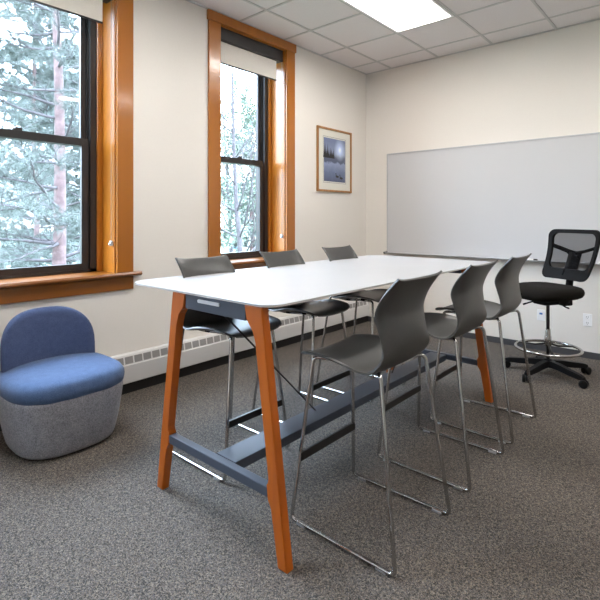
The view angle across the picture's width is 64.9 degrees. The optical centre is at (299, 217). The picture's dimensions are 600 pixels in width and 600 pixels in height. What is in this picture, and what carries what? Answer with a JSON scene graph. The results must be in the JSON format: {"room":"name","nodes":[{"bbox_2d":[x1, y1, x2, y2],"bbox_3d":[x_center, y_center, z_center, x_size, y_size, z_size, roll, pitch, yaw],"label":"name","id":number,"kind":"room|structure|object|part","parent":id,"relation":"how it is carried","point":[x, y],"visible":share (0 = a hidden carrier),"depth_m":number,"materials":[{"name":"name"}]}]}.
{"room":"office","nodes":[
{"label":"office","id":0,"kind":"room"},
{"bbox_2d":[0,0,365,356],"bbox_3d":[-1.478,-0.266,3.709,0.340,3.192,6.700,0,0,41],"label":"wall","id":1,"kind":"structure","parent":0,"point":[170,37],"depth_m":3.99,"materials":[{"name":"beige paint"}]},
{"bbox_2d":[0,0,141,304],"bbox_3d":[-1.882,-0.653,3.195,0.390,2.397,1.564,0,0,41],"label":"window","id":2,"kind":"structure","parent":1,"relation":"in","point":[102,267],"depth_m":3.60,"materials":[{"name":"brown wood"}]},
{"bbox_3d":[-1.983,-1.127,3.284,0.030,1.165,0.974,0,0,41],"label":"sash","id":3,"kind":"part","parent":2,"relation":"part of","materials":[{"name":"brown metal"}]},
{"bbox_3d":[-1.953,-0.107,3.257,0.030,0.995,0.974,0,0,41],"label":"sash","id":4,"kind":"part","parent":2,"relation":"part of","materials":[{"name":"brown metal"}]},
{"bbox_3d":[-1.983,-0.662,3.284,0.120,2.215,1.194,0,0,41],"label":"frame","id":5,"kind":"part","parent":2,"relation":"part of","materials":[{"name":"brown metal"}]},
{"bbox_2d":[28,0,112,245],"bbox_3d":[-1.829,-0.773,3.149,0.100,1.969,1.168,0,0,41],"label":"roller shade","id":6,"kind":"object","parent":2,"relation":"attached to","point":[91,10],"visible":1,"depth_m":3.45,"materials":[{"name":"beige fabric"}]},
{"bbox_3d":[-1.422,-0.731,3.556,0.013,1.831,0.003,0,0,41],"label":"bead chain","id":7,"kind":"part","parent":6,"relation":"part of","materials":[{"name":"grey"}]},
{"bbox_3d":[-1.769,-0.720,3.096,0.030,2.264,1.484,0,0,41],"label":"casing","id":8,"kind":"part","parent":2,"relation":"part of","materials":[{"name":"brown wood"}]},
{"bbox_2d":[0,301,368,430],"bbox_3d":[-1.197,1.175,3.707,0.061,0.302,6.267,0,0,41],"label":"baseboard heater","id":9,"kind":"object","parent":1,"relation":"attached to","point":[147,367],"visible":0.45,"depth_m":4.14,"materials":[{"name":"metal"}]},
{"bbox_2d":[207,9,295,269],"bbox_3d":[-0.546,-0.653,4.721,0.390,2.397,1.249,0,0,41],"label":"window","id":10,"kind":"structure","parent":1,"relation":"in","point":[267,163],"depth_m":4.96,"materials":[{"name":"brown wood"}]},
{"bbox_3d":[-0.648,-1.127,4.809,0.030,1.165,0.659,0,0,41],"label":"sash","id":11,"kind":"part","parent":10,"relation":"part of","materials":[{"name":"brown metal"}]},
{"bbox_3d":[-0.618,-0.107,4.783,0.030,0.995,0.659,0,0,41],"label":"sash","id":12,"kind":"part","parent":10,"relation":"part of","materials":[{"name":"brown metal"}]},
{"bbox_3d":[-0.648,-0.662,4.809,0.120,2.215,0.879,0,0,41],"label":"frame","id":13,"kind":"part","parent":10,"relation":"part of","materials":[{"name":"brown metal"}]},
{"bbox_2d":[221,27,282,237],"bbox_3d":[-0.494,-0.773,4.675,0.100,1.969,0.853,0,0,41],"label":"roller shade","id":14,"kind":"object","parent":10,"relation":"attached to","point":[238,51],"visible":0.98,"depth_m":4.66,"materials":[{"name":"beige fabric"}]},
{"bbox_3d":[-0.191,-0.731,4.963,0.013,1.831,0.003,0,0,41],"label":"bead chain","id":15,"kind":"part","parent":14,"relation":"part of","materials":[{"name":"grey"}]},
{"bbox_2d":[316,125,351,192],"bbox_3d":[0.414,-0.678,5.594,0.023,0.745,0.672,0,0,41],"label":"framed picture","id":16,"kind":"object","parent":1,"relation":"attached to","point":[333,146],"visible":1,"depth_m":5.58,"materials":[{"name":"paper"}]},
{"bbox_2d":[323,137,344,182],"bbox_3d":[0.409,-0.681,5.590,0.002,0.506,0.428,0,0,41],"label":"print","id":17,"kind":"object","parent":16,"relation":"attached to","point":[333,147],"depth_m":5.58,"materials":[{"name":"blue"}]},
{"bbox_2d":[185,0,599,74],"bbox_3d":[0.512,-1.858,1.967,4.950,0.008,6.700,0,0,41],"label":"trim","id":18,"kind":"structure","parent":1,"relation":"attached to","point":[190,1],"depth_m":5.07,"materials":[{"name":"grey paint"}]},
{"bbox_2d":[0,321,599,599],"bbox_3d":[0.441,1.430,2.030,5.440,0.200,7.000,0,0,41],"label":"floor","id":19,"kind":"structure","parent":0,"point":[93,522],"depth_m":2.21,"materials":[{"name":"carpet"}]},
{"bbox_2d":[0,306,124,459],"bbox_3d":[-1.444,0.953,2.859,0.666,0.755,0.660,0,0,41],"label":"lounge chair","id":20,"kind":"object","parent":19,"relation":"on","point":[59,396],"visible":1,"depth_m":2.71,"materials":[{"name":"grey fabric"}]},
{"bbox_3d":[-1.617,0.802,3.010,0.186,0.455,0.556,0,0,41],"label":"backrest","id":21,"kind":"part","parent":20,"relation":"part of","materials":[{"name":"blue fabric"}]},
{"bbox_2d":[0,352,124,405],"bbox_3d":[-1.444,0.943,2.859,0.666,0.114,0.660,0,0,41],"label":"seat cushion","id":22,"kind":"object","parent":20,"relation":"on","point":[58,378],"depth_m":2.68,"materials":[{"name":"blue fabric"}]},
{"bbox_2d":[172,254,289,481],"bbox_3d":[-0.412,0.779,2.711,0.528,1.102,0.497,0,0,41],"label":"bar stool","id":23,"kind":"object","parent":19,"relation":"on","point":[194,319],"visible":0.64,"depth_m":2.70,"materials":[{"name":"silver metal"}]},
{"bbox_3d":[-0.526,0.967,2.581,0.528,0.722,0.152,0,0,41],"label":"sled frame","id":24,"kind":"part","parent":23,"relation":"part of","materials":[{"name":"silver metal"}]},
{"bbox_3d":[-0.299,0.967,2.840,0.528,0.722,0.152,0,0,41],"label":"sled frame","id":25,"kind":"part","parent":23,"relation":"part of","materials":[{"name":"silver metal"}]},
{"bbox_2d":[252,249,355,433],"bbox_3d":[0.031,0.779,3.233,0.528,1.102,0.497,0,0,41],"label":"bar stool","id":26,"kind":"object","parent":19,"relation":"on","point":[325,307],"visible":0.65,"depth_m":3.22,"materials":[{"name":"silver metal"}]},
{"bbox_3d":[-0.082,0.967,3.103,0.528,0.722,0.152,0,0,41],"label":"sled frame","id":27,"kind":"part","parent":26,"relation":"part of","materials":[{"name":"silver metal"}]},
{"bbox_3d":[0.145,0.967,3.362,0.528,0.722,0.152,0,0,41],"label":"sled frame","id":28,"kind":"part","parent":26,"relation":"part of","materials":[{"name":"silver metal"}]},
{"bbox_2d":[135,255,492,573],"bbox_3d":[0.317,0.835,3.067,1.168,0.990,2.462,0,0,41],"label":"bar table","id":29,"kind":"object","parent":19,"relation":"on","point":[248,294],"visible":0.86,"depth_m":2.28,"materials":[{"name":"white laminate"}]},
{"bbox_3d":[-0.608,0.841,2.275,0.235,0.978,0.040,0,0,41],"label":"leg","id":30,"kind":"part","parent":29,"relation":"part of","materials":[{"name":"orange wood"}]},
{"bbox_3d":[-0.402,0.372,2.071,0.154,0.015,0.005,0,0,41],"label":"slot plate","id":31,"kind":"part","parent":29,"relation":"part of","materials":[{"name":"silver metal"}]},
{"bbox_3d":[-0.125,0.841,1.853,0.235,0.978,0.040,0,0,41],"label":"leg","id":32,"kind":"part","parent":29,"relation":"part of","materials":[{"name":"orange wood"}]},
{"bbox_3d":[-0.133,0.727,2.323,0.009,0.650,0.670,0,0,41],"label":"tension rod","id":33,"kind":"part","parent":29,"relation":"part of","materials":[{"name":"black metal"}]},
{"bbox_3d":[1.303,0.841,3.485,0.235,0.978,0.040,0,0,41],"label":"leg","id":34,"kind":"part","parent":29,"relation":"part of","materials":[{"name":"orange wood"}]},
{"bbox_2d":[316,245,405,402],"bbox_3d":[0.483,0.779,3.734,0.528,1.102,0.497,0,0,41],"label":"bar stool","id":35,"kind":"object","parent":19,"relation":"on","point":[346,252],"visible":0.48,"depth_m":3.74,"materials":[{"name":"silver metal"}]},
{"bbox_3d":[0.370,0.967,3.604,0.528,0.722,0.152,0,0,41],"label":"sled frame","id":36,"kind":"part","parent":35,"relation":"part of","materials":[{"name":"silver metal"}]},
{"bbox_3d":[0.597,0.967,3.864,0.528,0.722,0.152,0,0,41],"label":"sled frame","id":37,"kind":"part","parent":35,"relation":"part of","materials":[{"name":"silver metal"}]},
{"bbox_2d":[290,270,450,576],"bbox_3d":[0.313,0.779,2.088,0.528,1.102,0.497,0,0,41],"label":"bar stool","id":38,"kind":"object","parent":19,"relation":"on","point":[399,317],"visible":1,"depth_m":1.99,"materials":[{"name":"grey plastic"}]},
{"bbox_3d":[0.200,0.967,1.959,0.528,0.722,0.152,0,0,41],"label":"sled frame","id":39,"kind":"part","parent":38,"relation":"part of","materials":[{"name":"silver metal"}]},
{"bbox_3d":[0.427,0.967,2.218,0.528,0.722,0.152,0,0,41],"label":"sled frame","id":40,"kind":"part","parent":38,"relation":"part of","materials":[{"name":"silver metal"}]},
{"bbox_2d":[377,260,504,491],"bbox_3d":[0.784,0.779,2.627,0.528,1.102,0.497,0,0,41],"label":"bar stool","id":41,"kind":"object","parent":19,"relation":"on","point":[467,297],"visible":0.72,"depth_m":2.52,"materials":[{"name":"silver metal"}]},
{"bbox_3d":[0.671,0.967,2.497,0.528,0.722,0.152,0,0,41],"label":"sled frame","id":42,"kind":"part","parent":41,"relation":"part of","materials":[{"name":"silver metal"}]},
{"bbox_3d":[0.898,0.967,2.756,0.528,0.722,0.152,0,0,41],"label":"sled frame","id":43,"kind":"part","parent":41,"relation":"part of","materials":[{"name":"silver metal"}]},
{"bbox_2d":[429,253,536,443],"bbox_3d":[1.206,0.779,3.108,0.528,1.102,0.497,0,0,41],"label":"bar stool","id":44,"kind":"object","parent":19,"relation":"on","point":[506,281],"visible":0.73,"depth_m":2.98,"materials":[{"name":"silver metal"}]},
{"bbox_3d":[1.092,0.967,2.978,0.528,0.722,0.152,0,0,41],"label":"sled frame","id":45,"kind":"part","parent":44,"relation":"part of","materials":[{"name":"silver metal"}]},
{"bbox_3d":[1.319,0.967,3.238,0.528,0.722,0.152,0,0,41],"label":"sled frame","id":46,"kind":"part","parent":44,"relation":"part of","materials":[{"name":"silver metal"}]},
{"bbox_2d":[505,229,599,388],"bbox_3d":[2.110,0.715,3.983,0.722,1.229,0.700,0,0,-20],"label":"chair","id":47,"kind":"object","parent":19,"relation":"on","point":[571,256],"visible":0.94,"depth_m":4.00,"materials":[{"name":"black plastic"}]},
{"bbox_3d":[1.958,1.238,4.124,0.315,0.072,0.061,0,0,38],"label":"arm","id":48,"kind":"part","parent":47,"relation":"part of","materials":[{"name":"black plastic"}]},
{"bbox_3d":[1.952,1.238,3.901,0.315,0.072,0.061,0,0,-35],"label":"arm","id":49,"kind":"part","parent":47,"relation":"part of","materials":[{"name":"black plastic"}]},
{"bbox_2d":[519,282,584,301],"bbox_3d":[2.082,0.623,3.987,0.490,0.116,0.504,0,0,-20],"label":"seat cushion","id":50,"kind":"object","parent":47,"relation":"on","point":[532,291],"depth_m":3.80,"materials":[{"name":"black fabric"}]},
{"bbox_3d":[2.169,1.238,3.832,0.061,0.072,0.315,0,0,-20],"label":"arm","id":51,"kind":"part","parent":47,"relation":"part of","materials":[{"name":"black plastic"}]},
{"bbox_3d":[2.315,0.589,4.084,0.132,0.267,0.046,0,0,-20],"label":"post","id":52,"kind":"part","parent":47,"relation":"part of","materials":[{"name":"black plastic"}]},
{"bbox_3d":[2.293,1.238,4.017,0.315,0.072,0.061,0,0,-3],"label":"arm","id":53,"kind":"part","parent":47,"relation":"part of","materials":[{"name":"black plastic"}]},
{"bbox_3d":[2.343,0.315,4.094,0.188,0.430,0.496,0,0,-20],"label":"frame","id":54,"kind":"part","parent":47,"relation":"part of","materials":[{"name":"black plastic"}]},
{"bbox_2d":[191,0,599,73],"bbox_3d":[0.441,-1.959,2.030,5.440,0.194,7.000,0,0,41],"label":"ceiling","id":55,"kind":"structure","parent":0,"point":[310,14],"depth_m":4.54,"materials":[{"name":"tile"}]},
{"bbox_2d":[342,0,453,32],"bbox_3d":[0.800,-1.901,4.078,0.592,0.103,1.205,0,0,41],"label":"ceiling light","id":56,"kind":"object","parent":55,"relation":"attached to","point":[402,15],"visible":1,"depth_m":4.32,"materials":[{"name":"white plastic"}]},
{"bbox_2d":[374,0,439,23],"bbox_3d":[0.800,-1.892,4.078,0.330,0.056,1.161,0,0,41],"label":"diffuser","id":57,"kind":"object","parent":56,"relation":"attached to","point":[407,11],"depth_m":4.29,"materials":[{"name":"white plastic"}]},
{"bbox_2d":[239,0,599,68],"bbox_3d":[0.512,-1.859,1.967,4.950,0.007,6.700,0,0,41],"label":"grid","id":58,"kind":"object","parent":55,"relation":"attached to","point":[547,18],"depth_m":4.53,"materials":[{"name":"grey paint"}]},
{"bbox_2d":[366,20,599,353],"bbox_3d":[2.696,-0.266,4.607,5.440,3.192,0.150,0,0,41],"label":"wall","id":59,"kind":"structure","parent":0,"point":[543,85],"depth_m":5.04,"materials":[{"name":"beige paint"}]},
{"bbox_2d":[367,316,599,359],"bbox_3d":[2.716,1.299,4.485,4.950,0.062,0.008,0,0,41],"label":"baseboard","id":60,"kind":"structure","parent":59,"relation":"attached to","point":[590,355],"depth_m":4.75,"materials":[{"name":"grey plastic"}]},
{"bbox_2d":[383,132,599,264],"bbox_3d":[1.981,-0.179,5.069,2.440,1.241,0.098,0,0,41],"label":"whiteboard","id":61,"kind":"object","parent":59,"relation":"attached to","point":[501,200],"visible":1,"depth_m":5.03,"materials":[{"name":"grey ceramic"}]},
{"bbox_2d":[384,252,599,264],"bbox_3d":[1.975,0.428,5.062,2.420,0.014,0.076,0,0,41],"label":"tray","id":62,"kind":"object","parent":61,"relation":"on","point":[445,254],"depth_m":5.18,"materials":[{"name":"grey metal"}]},
{"bbox_2d":[537,309,544,320],"bbox_3d":[2.421,0.975,4.741,0.074,0.110,0.011,0,0,41],"label":"outlet","id":63,"kind":"object","parent":59,"relation":"attached to","point":[540,313],"visible":1,"depth_m":4.74,"materials":[{"name":"white plastic"}]},
{"bbox_2d":[583,313,591,326],"bbox_3d":[2.726,0.968,4.475,0.074,0.120,0.010,0,0,41],"label":"wall outlet","id":64,"kind":"object","parent":59,"relation":"attached to","point":[587,318],"visible":1,"depth_m":4.47,"materials":[{"name":"white plastic"}]},
{"label":"outside","id":65,"kind":"structure","parent":0,"visible":0},
{"bbox_2d":[0,231,249,266],"bbox_3d":[-28.283,4.080,64.840,118.800,0.300,170.000,0,0,41],"label":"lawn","id":66,"kind":"structure","parent":65,"point":[244,248],"depth_m":58.89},
{"bbox_2d":[0,0,72,268],"bbox_3d":[-7.609,-0.939,11.510,4.888,9.753,4.307,0,0,-33],"label":"pine tree","id":67,"kind":"object","parent":66,"relation":"on","point":[13,63],"visible":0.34,"depth_m":11.98,"materials":[{"name":"green plant"}]},
{"bbox_2d":[0,0,79,268],"bbox_3d":[-4.423,-0.916,8.210,4.147,9.717,4.307,0,0,41],"label":"pine tree","id":68,"kind":"object","parent":66,"relation":"on","point":[59,215],"visible":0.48,"depth_m":7.95,"materials":[{"name":"green plant"}]},
{"bbox_2d":[0,0,79,268],"bbox_3d":[-11.980,-4.675,21.699,8.770,17.439,8.619,0,0,41],"label":"pine tree","id":69,"kind":"object","parent":66,"relation":"on","point":[7,47],"visible":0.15,"depth_m":21.81,"materials":[{"name":"green plant"}]},
{"bbox_2d":[0,0,79,266],"bbox_3d":[-6.563,-4.105,15.357,6.021,16.335,6.838,0,0,41],"label":"pine tree","id":70,"kind":"object","parent":66,"relation":"on","point":[63,24],"visible":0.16,"depth_m":14.51,"materials":[{"name":"green plant"}]},
{"bbox_2d":[0,35,79,264],"bbox_3d":[-15.068,-3.705,29.605,8.418,15.291,8.657,0,0,-5],"label":"pine tree","id":71,"kind":"object","parent":66,"relation":"on","point":[77,169],"visible":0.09,"depth_m":29.23,"materials":[{"name":"green plant"}]},
{"bbox_2d":[221,70,255,252],"bbox_3d":[-3.538,-1.978,25.397,7.430,11.817,7.160,0,0,41],"label":"deciduous tree","id":72,"kind":"object","parent":66,"relation":"on","point":[245,120],"visible":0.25,"depth_m":24.58,"materials":[{"name":"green plant"}]},
{"bbox_2d":[221,66,255,251],"bbox_3d":[-2.301,-2.088,14.790,7.296,12.046,5.618,0,0,-11],"label":"deciduous tree","id":73,"kind":"object","parent":66,"relation":"on","point":[237,203],"visible":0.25,"depth_m":14.75,"materials":[{"name":"grey plant"}]},
{"bbox_2d":[221,142,255,251],"bbox_3d":[-3.257,-0.795,34.463,6.741,9.496,7.093,0,0,10],"label":"pine tree","id":74,"kind":"object","parent":66,"relation":"on","point":[253,244],"visible":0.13,"depth_m":33.67,"materials":[{"name":"green plant"}]},
{"bbox_2d":[221,98,255,219],"bbox_3d":[-3.110,-2.386,35.870,7.562,12.651,7.849,0,0,-21],"label":"deciduous tree","id":75,"kind":"object","parent":66,"relation":"on","point":[253,121],"visible":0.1,"depth_m":34.69,"materials":[{"name":"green plant"}]}
]}

